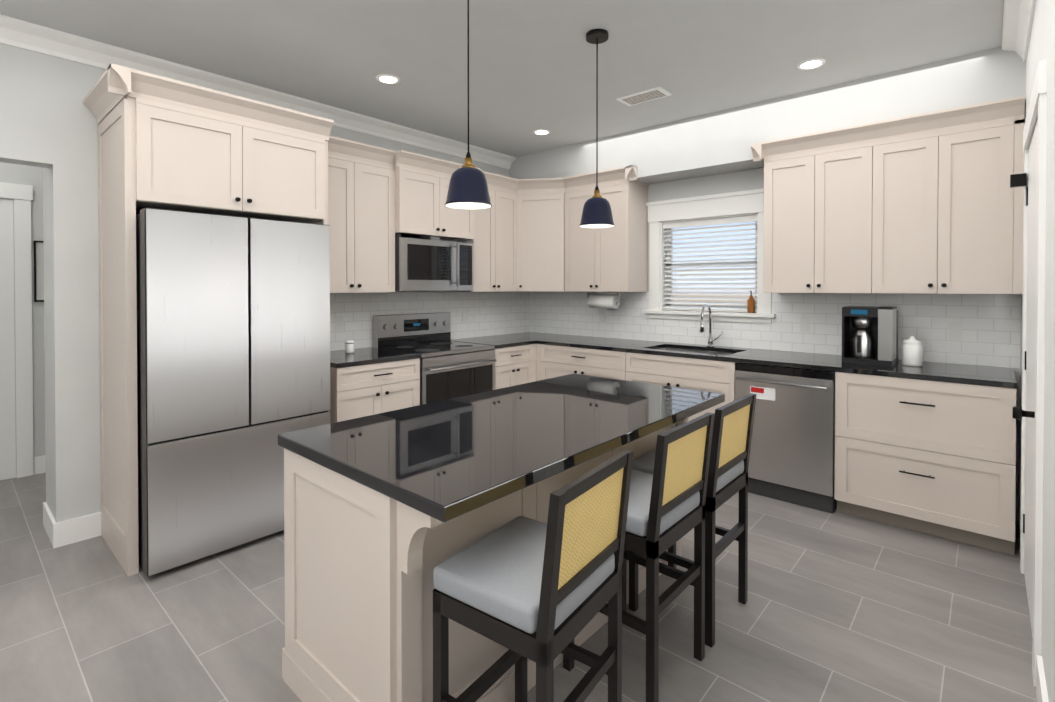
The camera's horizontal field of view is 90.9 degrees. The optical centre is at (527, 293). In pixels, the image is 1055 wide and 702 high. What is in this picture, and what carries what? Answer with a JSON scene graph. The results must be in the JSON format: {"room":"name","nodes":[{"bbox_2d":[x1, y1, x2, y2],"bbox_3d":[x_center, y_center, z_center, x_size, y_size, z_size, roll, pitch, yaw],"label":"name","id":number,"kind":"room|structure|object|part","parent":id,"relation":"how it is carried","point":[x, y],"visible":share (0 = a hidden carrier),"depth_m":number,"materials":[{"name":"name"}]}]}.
{"room":"kitchen","nodes":[
{"label":"kitchen","id":0,"kind":"room"},
{"bbox_2d":[0,162,45,480],"bbox_3d":[-4.246,-0.011,3.421,0.150,2.760,3.300,1,1,42],"label":"wall","id":1,"kind":"structure","parent":0,"point":[21,174],"depth_m":3.91,"materials":[{"name":"paint"}]},
{"bbox_2d":[0,182,33,479],"bbox_3d":[-4.070,0.283,3.515,0.052,2.170,1.060,1,1,42],"label":"door frame","id":2,"kind":"structure","parent":1,"relation":"attached to","point":[16,354],"depth_m":3.83,"materials":[{"name":"white wood"}]},
{"bbox_2d":[33,241,43,301],"bbox_3d":[-3.672,-0.166,3.937,0.018,0.460,0.100,1,1,42],"label":"framed picture","id":3,"kind":"object","parent":1,"relation":"attached to","point":[38,271],"visible":0.62,"depth_m":3.92,"materials":[{"name":"black"}]},
{"bbox_2d":[34,455,45,474],"bbox_3d":[-3.461,1.296,4.196,0.014,0.130,0.760,1,1,42],"label":"baseboard","id":4,"kind":"structure","parent":1,"relation":"attached to","point":[39,461],"depth_m":3.93,"materials":[{"name":"white wood"}]},
{"bbox_2d":[0,43,524,522],"bbox_3d":[-2.188,-0.012,3.534,0.420,2.760,6.200,1,1,42],"label":"wall","id":5,"kind":"structure","parent":0,"point":[48,121],"depth_m":2.86,"materials":[{"name":"paint"}]},
{"bbox_2d":[43,502,59,548],"bbox_3d":[-2.711,1.309,2.947,0.434,0.130,0.014,1,1,42],"label":"baseboard","id":6,"kind":"structure","parent":5,"relation":"attached to","point":[52,528],"depth_m":2.87,"materials":[{"name":"white wood"}]},
{"bbox_2d":[0,14,515,168],"bbox_3d":[-2.102,-1.334,3.226,0.100,0.110,5.872,1,1,42],"label":"crown molding","id":7,"kind":"structure","parent":5,"relation":"attached to","point":[14,32],"depth_m":3.31,"materials":[{"name":"white wood"}]},
{"bbox_2d":[328,135,363,292],"bbox_3d":[-1.472,-0.542,3.753,0.346,1.074,0.403,1,1,42],"label":"upper cabinet","id":8,"kind":"object","parent":5,"relation":"attached to","point":[345,156],"depth_m":3.70,"materials":[{"name":"paint"}]},
{"bbox_2d":[364,143,395,292],"bbox_3d":[-1.282,-0.544,3.967,0.346,1.074,0.404,1,1,42],"label":"upper cabinet","id":9,"kind":"object","parent":5,"relation":"attached to","point":[379,163],"depth_m":3.90,"materials":[{"name":"paint"}]},
{"bbox_2d":[396,151,447,237],"bbox_3d":[-0.979,-0.777,4.266,0.401,0.614,0.448,1,1,42],"label":"upper cabinet","id":10,"kind":"object","parent":5,"relation":"attached to","point":[421,180],"depth_m":4.12,"materials":[{"name":"paint"}]},
{"bbox_2d":[395,233,473,290],"bbox_3d":[-0.849,-0.241,4.374,0.456,0.444,0.752,1,1,42],"label":"microwave","id":11,"kind":"object","parent":10,"relation":"attached to","point":[427,263],"visible":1,"depth_m":4.21,"materials":[{"name":"grey metal"}]},
{"bbox_2d":[330,291,529,350],"bbox_3d":[-0.861,0.211,4.713,0.006,0.448,2.640,1,1,42],"label":"backsplash","id":12,"kind":"structure","parent":5,"relation":"attached to","point":[489,313],"depth_m":4.76,"materials":[{"name":"tile"}]},
{"bbox_2d":[335,316,342,330],"bbox_3d":[-1.461,0.233,4.029,0.002,0.114,0.070,1,1,42],"label":"electrical outlet plate","id":13,"kind":"object","parent":12,"relation":"attached to","point":[338,319],"depth_m":4.02,"materials":[{"name":"white plastic"}]},
{"bbox_2d":[462,310,467,322],"bbox_3d":[-0.599,0.223,5.002,0.002,0.114,0.070,1,1,42],"label":"electrical outlet plate","id":14,"kind":"object","parent":12,"relation":"attached to","point":[464,313],"depth_m":5.00,"materials":[{"name":"white plastic"}]},
{"bbox_2d":[448,161,475,242],"bbox_3d":[-0.759,-0.780,4.514,0.401,0.614,0.449,1,1,42],"label":"upper cabinet","id":15,"kind":"object","parent":5,"relation":"attached to","point":[461,222],"depth_m":4.43,"materials":[{"name":"paint"}]},
{"bbox_2d":[446,171,491,291],"bbox_3d":[-0.510,-0.553,4.838,0.346,1.074,0.364,1,1,42],"label":"upper cabinet","id":16,"kind":"object","parent":5,"relation":"attached to","point":[482,247],"depth_m":4.72,"materials":[{"name":"paint"}]},
{"bbox_2d":[492,173,515,291],"bbox_3d":[-0.314,-0.555,5.021,0.397,1.074,0.403,1,1,42],"label":"upper cabinet","id":17,"kind":"object","parent":5,"relation":"attached to","point":[503,187],"depth_m":4.91,"materials":[{"name":"paint"}]},
{"bbox_2d":[0,0,1003,156],"bbox_3d":[-1.162,-1.433,2.611,5.820,0.100,6.500,1,1,42],"label":"ceiling","id":18,"kind":"structure","parent":0,"point":[532,65],"depth_m":2.94,"materials":[{"name":"paint"}]},
{"bbox_2d":[376,74,400,83],"bbox_3d":[-0.904,-1.387,3.371,0.156,0.006,0.156,1,1,42],"label":"recessed light","id":19,"kind":"object","parent":18,"relation":"in","point":[387,79],"visible":1,"depth_m":3.37,"materials":[{"name":"white plastic"}]},
{"bbox_2d":[445,0,491,209],"bbox_3d":[-0.238,-0.865,2.092,0.192,1.025,0.192,1,1,42],"label":"pendant light","id":20,"kind":"object","parent":18,"relation":"hanging from","point":[468,188],"visible":1,"depth_m":2.04,"materials":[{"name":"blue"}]},
{"bbox_2d":[533,129,550,134],"bbox_3d":[0.125,-1.399,4.517,0.156,0.006,0.156,1,1,42],"label":"recessed light","id":21,"kind":"object","parent":18,"relation":"in","point":[541,132],"visible":1,"depth_m":4.51,"materials":[{"name":"white plastic"}]},
{"bbox_2d":[579,29,614,227],"bbox_3d":[0.372,-0.872,2.780,0.192,1.025,0.192,1,1,42],"label":"pendant light","id":22,"kind":"object","parent":18,"relation":"hanging from","point":[596,212],"visible":1,"depth_m":2.74,"materials":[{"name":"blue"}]},
{"bbox_2d":[616,86,671,105],"bbox_3d":[0.821,-1.389,3.674,0.340,0.010,0.180,1,1,42],"label":"ceiling vent","id":23,"kind":"object","parent":18,"relation":"in","point":[645,96],"visible":1,"depth_m":3.66,"materials":[{"name":"white metal"}]},
{"bbox_2d":[796,58,825,69],"bbox_3d":[1.717,-1.385,3.147,0.156,0.006,0.156,1,1,42],"label":"recessed light","id":24,"kind":"object","parent":18,"relation":"in","point":[809,64],"visible":1,"depth_m":3.14,"materials":[{"name":"white plastic"}]},
{"bbox_2d":[0,473,1036,701],"bbox_3d":[-1.162,1.402,2.640,5.820,0.050,6.500,1,1,42],"label":"floor","id":25,"kind":"structure","parent":0,"point":[838,606],"depth_m":2.18,"materials":[{"name":"tile"}]},
{"bbox_2d":[83,63,333,575],"bbox_3d":[-1.835,0.150,3.067,0.725,2.445,1.095,1,1,42],"label":"surround","id":26,"kind":"object","parent":25,"relation":"on","point":[168,143],"visible":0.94,"depth_m":2.73,"materials":[{"name":"paint"}]},
{"bbox_2d":[136,207,330,575],"bbox_3d":[-1.782,0.481,3.051,0.765,1.784,0.919,1,1,42],"label":"refrigerator","id":27,"kind":"object","parent":25,"relation":"on","point":[233,347],"visible":0.9,"depth_m":2.69,"materials":[{"name":"grey metal"}]},
{"bbox_2d":[329,347,419,422],"bbox_3d":[-1.248,0.905,3.788,0.656,0.920,0.653,1,1,42],"label":"base cabinet","id":28,"kind":"object","parent":25,"relation":"on","point":[369,381],"depth_m":3.55,"materials":[{"name":"paint"}]},
{"bbox_2d":[345,340,354,353],"bbox_3d":[-1.322,0.399,3.867,0.066,0.092,0.066,1,1,42],"label":"spice jar","id":29,"kind":"object","parent":28,"relation":"on","point":[349,347],"visible":1,"depth_m":3.84,"materials":[{"name":"white ceramic"}]},
{"bbox_3d":[-1.246,0.460,3.782,0.652,0.030,0.652,1,1,42],"label":"top of the base cabinet","id":30,"kind":"part","parent":28,"relation":"part of","materials":[{"name":"black stone"}]},
{"bbox_2d":[373,312,496,404],"bbox_3d":[-0.745,0.770,4.291,0.707,1.180,0.757,1,1,42],"label":"range","id":31,"kind":"object","parent":25,"relation":"on","point":[449,369],"visible":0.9,"depth_m":4.22,"materials":[{"name":"silver metal"}]},
{"bbox_2d":[282,417,688,701],"bbox_3d":[-0.004,0.961,2.257,0.863,0.840,1.756,1,1,42],"label":"kitchen island","id":32,"kind":"object","parent":25,"relation":"on","point":[362,562],"visible":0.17,"depth_m":1.60,"materials":[{"name":"paint"}]},
{"bbox_2d":[278,373,724,521],"bbox_3d":[0.042,0.521,2.219,0.930,0.040,1.780,1,1,42],"label":"island countertop","id":33,"kind":"structure","parent":32,"relation":"on","point":[446,460],"depth_m":1.83,"materials":[{"name":"black stone"}]},
{"bbox_2d":[451,336,537,389],"bbox_3d":[-0.315,0.895,4.806,0.702,0.920,0.558,1,1,42],"label":"base cabinet","id":34,"kind":"object","parent":25,"relation":"on","point":[516,356],"depth_m":4.63,"materials":[{"name":"paint"}]},
{"bbox_3d":[-0.339,0.450,4.799,0.660,0.030,0.522,1,1,42],"label":"top of the base cabinet","id":35,"kind":"part","parent":34,"relation":"part of","materials":[{"name":"black stone"}]},
{"bbox_2d":[433,449,632,701],"bbox_3d":[0.024,0.922,1.455,0.405,0.935,0.400,0,1,36],"label":"bar stool","id":36,"kind":"object","parent":25,"relation":"on","point":[586,524],"visible":0.77,"depth_m":1.36,"materials":[{"name":"wood"}]},
{"bbox_2d":[433,516,614,633],"bbox_3d":[0.007,0.771,1.466,0.372,0.065,0.408,0,1,36],"label":"seat","id":37,"kind":"object","parent":36,"relation":"attached to","point":[497,573],"visible":0.6,"depth_m":1.37,"materials":[{"name":"fabric"}]},
{"bbox_2d":[545,345,672,380],"bbox_3d":[0.673,0.911,4.712,1.002,0.890,0.652,1,1,42],"label":"base cabinet","id":38,"kind":"object","parent":25,"relation":"on","point":[559,360],"depth_m":4.32,"materials":[{"name":"paint"}]},
{"bbox_2d":[563,412,714,701],"bbox_3d":[0.415,0.917,1.932,0.405,0.935,0.400,1,1,42],"label":"bar stool","id":39,"kind":"object","parent":25,"relation":"on","point":[681,463],"visible":0.67,"depth_m":1.78,"materials":[{"name":"wood"}]},
{"bbox_2d":[626,469,699,535],"bbox_3d":[0.400,0.767,1.944,0.372,0.065,0.408,1,1,42],"label":"seat","id":40,"kind":"object","parent":39,"relation":"attached to","point":[639,501],"visible":0.33,"depth_m":1.82,"materials":[{"name":"fabric"}]},
{"bbox_2d":[633,372,734,421],"bbox_3d":[1.293,1.032,4.164,0.890,0.660,0.652,1,1,42],"label":"base cabinet","id":41,"kind":"object","parent":25,"relation":"on","point":[701,381],"depth_m":3.77,"materials":[{"name":"paint"}]},
{"bbox_2d":[629,393,756,647],"bbox_3d":[0.727,0.913,2.283,0.405,0.935,0.400,1,1,42],"label":"bar stool","id":42,"kind":"object","parent":25,"relation":"on","point":[732,434],"visible":0.71,"depth_m":2.15,"materials":[{"name":"wood"}]},
{"bbox_2d":[632,449,743,491],"bbox_3d":[0.712,0.763,2.296,0.372,0.065,0.408,1,1,42],"label":"seat","id":43,"kind":"object","parent":42,"relation":"attached to","point":[644,463],"visible":0.25,"depth_m":2.22,"materials":[{"name":"fabric"}]},
{"bbox_2d":[735,363,836,513],"bbox_3d":[1.838,0.925,3.601,0.594,0.885,0.661,1,1,42],"label":"dishwasher","id":44,"kind":"object","parent":25,"relation":"on","point":[792,456],"visible":0.79,"depth_m":3.36,"materials":[{"name":"grey metal"}]},
{"bbox_2d":[834,372,1016,554],"bbox_3d":[2.409,0.927,3.173,0.817,0.890,0.652,1,1,42],"label":"base cabinet","id":45,"kind":"object","parent":25,"relation":"on","point":[936,458],"depth_m":2.90,"materials":[{"name":"paint"}]},
{"bbox_2d":[509,47,1025,183],"bbox_3d":[1.384,-1.195,4.280,3.920,0.410,0.328,1,1,42],"label":"wall","id":46,"kind":"structure","parent":0,"point":[715,143],"depth_m":3.72,"materials":[{"name":"paint"}]},
{"bbox_2d":[536,168,1019,520],"bbox_3d":[1.542,-0.022,4.471,4.220,2.760,0.150,1,1,42],"label":"wall","id":47,"kind":"structure","parent":0,"point":[745,180],"depth_m":4.32,"materials":[{"name":"paint"}]},
{"bbox_2d":[516,177,567,291],"bbox_3d":[0.117,-0.557,5.202,0.804,1.074,0.633,1,1,42],"label":"upper cabinet","id":48,"kind":"object","parent":47,"relation":"attached to","point":[541,203],"depth_m":5.00,"materials":[{"name":"paint"}]},
{"bbox_2d":[568,171,599,291],"bbox_3d":[0.585,-0.554,4.956,0.469,1.074,0.380,1,1,42],"label":"upper cabinet","id":49,"kind":"object","parent":47,"relation":"attached to","point":[583,243],"depth_m":4.82,"materials":[{"name":"paint"}]},
{"bbox_2d":[587,292,619,308],"bbox_3d":[0.709,0.063,4.843,0.341,0.157,0.124,1,1,42],"label":"paper towel holder","id":50,"kind":"object","parent":49,"relation":"attached to","point":[605,301],"visible":0.88,"depth_m":4.78,"materials":[{"name":"white paper"}]},
{"bbox_2d":[600,167,648,291],"bbox_3d":[0.835,-0.552,4.757,0.405,1.074,0.346,1,1,42],"label":"upper cabinet","id":51,"kind":"object","parent":47,"relation":"attached to","point":[623,246],"depth_m":4.59,"materials":[{"name":"paint"}]},
{"bbox_2d":[645,188,775,322],"bbox_3d":[1.542,-0.296,4.425,1.107,1.050,0.175,1,1,42],"label":"window","id":52,"kind":"structure","parent":47,"relation":"in","point":[734,204],"depth_m":4.41,"materials":[{"name":"white wood"}]},
{"bbox_2d":[663,215,756,312],"bbox_3d":[1.545,-0.239,4.430,0.817,0.780,0.055,1,1,42],"label":"window blind","id":53,"kind":"object","parent":52,"relation":"attached to","point":[719,221],"visible":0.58,"depth_m":4.40,"materials":[{"name":"white plastic"}]},
{"bbox_2d":[747,291,754,312],"bbox_3d":[1.782,0.069,4.140,0.056,0.176,0.056,1,1,42],"label":"soap bottle","id":54,"kind":"object","parent":52,"relation":"on","point":[750,304],"visible":0.98,"depth_m":4.12,"materials":[{"name":"brown plastic"}]},
{"bbox_2d":[494,332,1016,388],"bbox_3d":[1.261,0.557,4.179,3.879,0.232,0.653,1,1,42],"label":"countertop","id":55,"kind":"structure","parent":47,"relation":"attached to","point":[974,375],"depth_m":3.52,"materials":[{"name":"black stone"}]},
{"bbox_2d":[700,304,722,346],"bbox_3d":[1.487,0.263,4.205,0.135,0.356,0.217,1,1,42],"label":"faucet","id":56,"kind":"object","parent":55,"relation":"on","point":[711,339],"visible":1,"depth_m":4.26,"materials":[{"name":"silver metal"}]},
{"bbox_2d":[842,306,897,365],"bbox_3d":[2.265,0.266,3.459,0.316,0.365,0.394,1,1,42],"label":"coffee maker","id":57,"kind":"object","parent":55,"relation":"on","point":[870,335],"visible":1,"depth_m":3.34,"materials":[{"name":"black plastic"}]},
{"bbox_2d":[902,336,922,366],"bbox_3d":[2.406,0.359,3.249,0.106,0.183,0.106,1,1,42],"label":"canister","id":58,"kind":"object","parent":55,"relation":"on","point":[912,350],"visible":1,"depth_m":3.21,"materials":[{"name":"white ceramic"}]},
{"bbox_2d":[530,292,1020,367],"bbox_3d":[1.490,0.214,4.415,3.920,0.448,0.006,1,1,42],"label":"backsplash","id":59,"kind":"structure","parent":47,"relation":"attached to","point":[991,329],"depth_m":3.83,"materials":[{"name":"tile"}]},
{"bbox_2d":[599,310,604,321],"bbox_3d":[0.731,0.222,5.082,0.070,0.114,0.002,1,1,42],"label":"electrical outlet plate","id":60,"kind":"object","parent":59,"relation":"attached to","point":[601,312],"depth_m":5.08,"materials":[{"name":"white plastic"}]},
{"bbox_2d":[800,317,810,331],"bbox_3d":[2.078,0.234,3.888,0.070,0.114,0.002,1,1,42],"label":"electrical outlet plate","id":61,"kind":"object","parent":59,"relation":"attached to","point":[804,321],"depth_m":3.89,"materials":[{"name":"white plastic"}]},
{"bbox_2d":[760,131,827,292],"bbox_3d":[1.966,-0.542,3.755,0.388,1.074,0.346,1,1,42],"label":"upper cabinet","id":62,"kind":"object","parent":47,"relation":"attached to","point":[795,167],"depth_m":3.62,"materials":[{"name":"paint"}]},
{"bbox_2d":[824,120,887,292],"bbox_3d":[2.191,-0.540,3.555,0.447,1.074,0.346,1,1,42],"label":"upper cabinet","id":63,"kind":"object","parent":47,"relation":"attached to","point":[854,237],"depth_m":3.38,"materials":[{"name":"paint"}]},
{"bbox_2d":[884,108,955,293],"bbox_3d":[2.438,-0.538,3.336,0.447,1.074,0.346,1,1,42],"label":"upper cabinet","id":64,"kind":"object","parent":47,"relation":"attached to","point":[928,203],"depth_m":3.16,"materials":[{"name":"paint"}]},
{"bbox_2d":[952,95,1024,293],"bbox_3d":[2.678,-0.535,3.123,0.429,1.074,0.346,1,1,42],"label":"upper cabinet","id":65,"kind":"object","parent":47,"relation":"attached to","point":[987,214],"depth_m":2.95,"materials":[{"name":"paint"}]},
{"bbox_2d":[1019,0,1054,701],"bbox_3d":[0.959,0.016,0.746,0.150,2.760,6.200,1,1,42],"label":"wall","id":66,"kind":"structure","parent":0,"point":[1041,47],"depth_m":1.69,"materials":[{"name":"paint"}]},
{"bbox_2d":[1002,0,1035,61],"bbox_3d":[0.757,-1.308,0.692,0.100,0.110,5.872,1,1,42],"label":"crown molding","id":67,"kind":"structure","parent":66,"relation":"attached to","point":[1018,15],"depth_m":2.58,"materials":[{"name":"white wood"}]},
{"bbox_2d":[1010,60,1047,686],"bbox_3d":[2.133,0.286,2.220,0.105,2.190,1.080,1,1,42],"label":"door frame","id":68,"kind":"structure","parent":66,"relation":"attached to","point":[1029,412],"depth_m":2.09,"materials":[{"name":"white wood"}]},
{"bbox_2d":[1036,655,1048,701],"bbox_3d":[0.308,1.338,0.147,0.014,0.130,4.420,1,1,42],"label":"baseboard","id":69,"kind":"structure","parent":66,"relation":"attached to","point":[1041,689],"depth_m":1.71,"materials":[{"name":"white wood"}]},
{"label":"outside","id":70,"kind":"structure","parent":0,"visible":0},
{"bbox_2d":[672,222,755,305],"bbox_3d":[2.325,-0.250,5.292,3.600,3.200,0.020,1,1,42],"label":"window","id":71,"kind":"structure","parent":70,"point":[715,239],"depth_m":5.57,"materials":[{"name":"clear glass"}]}
]}

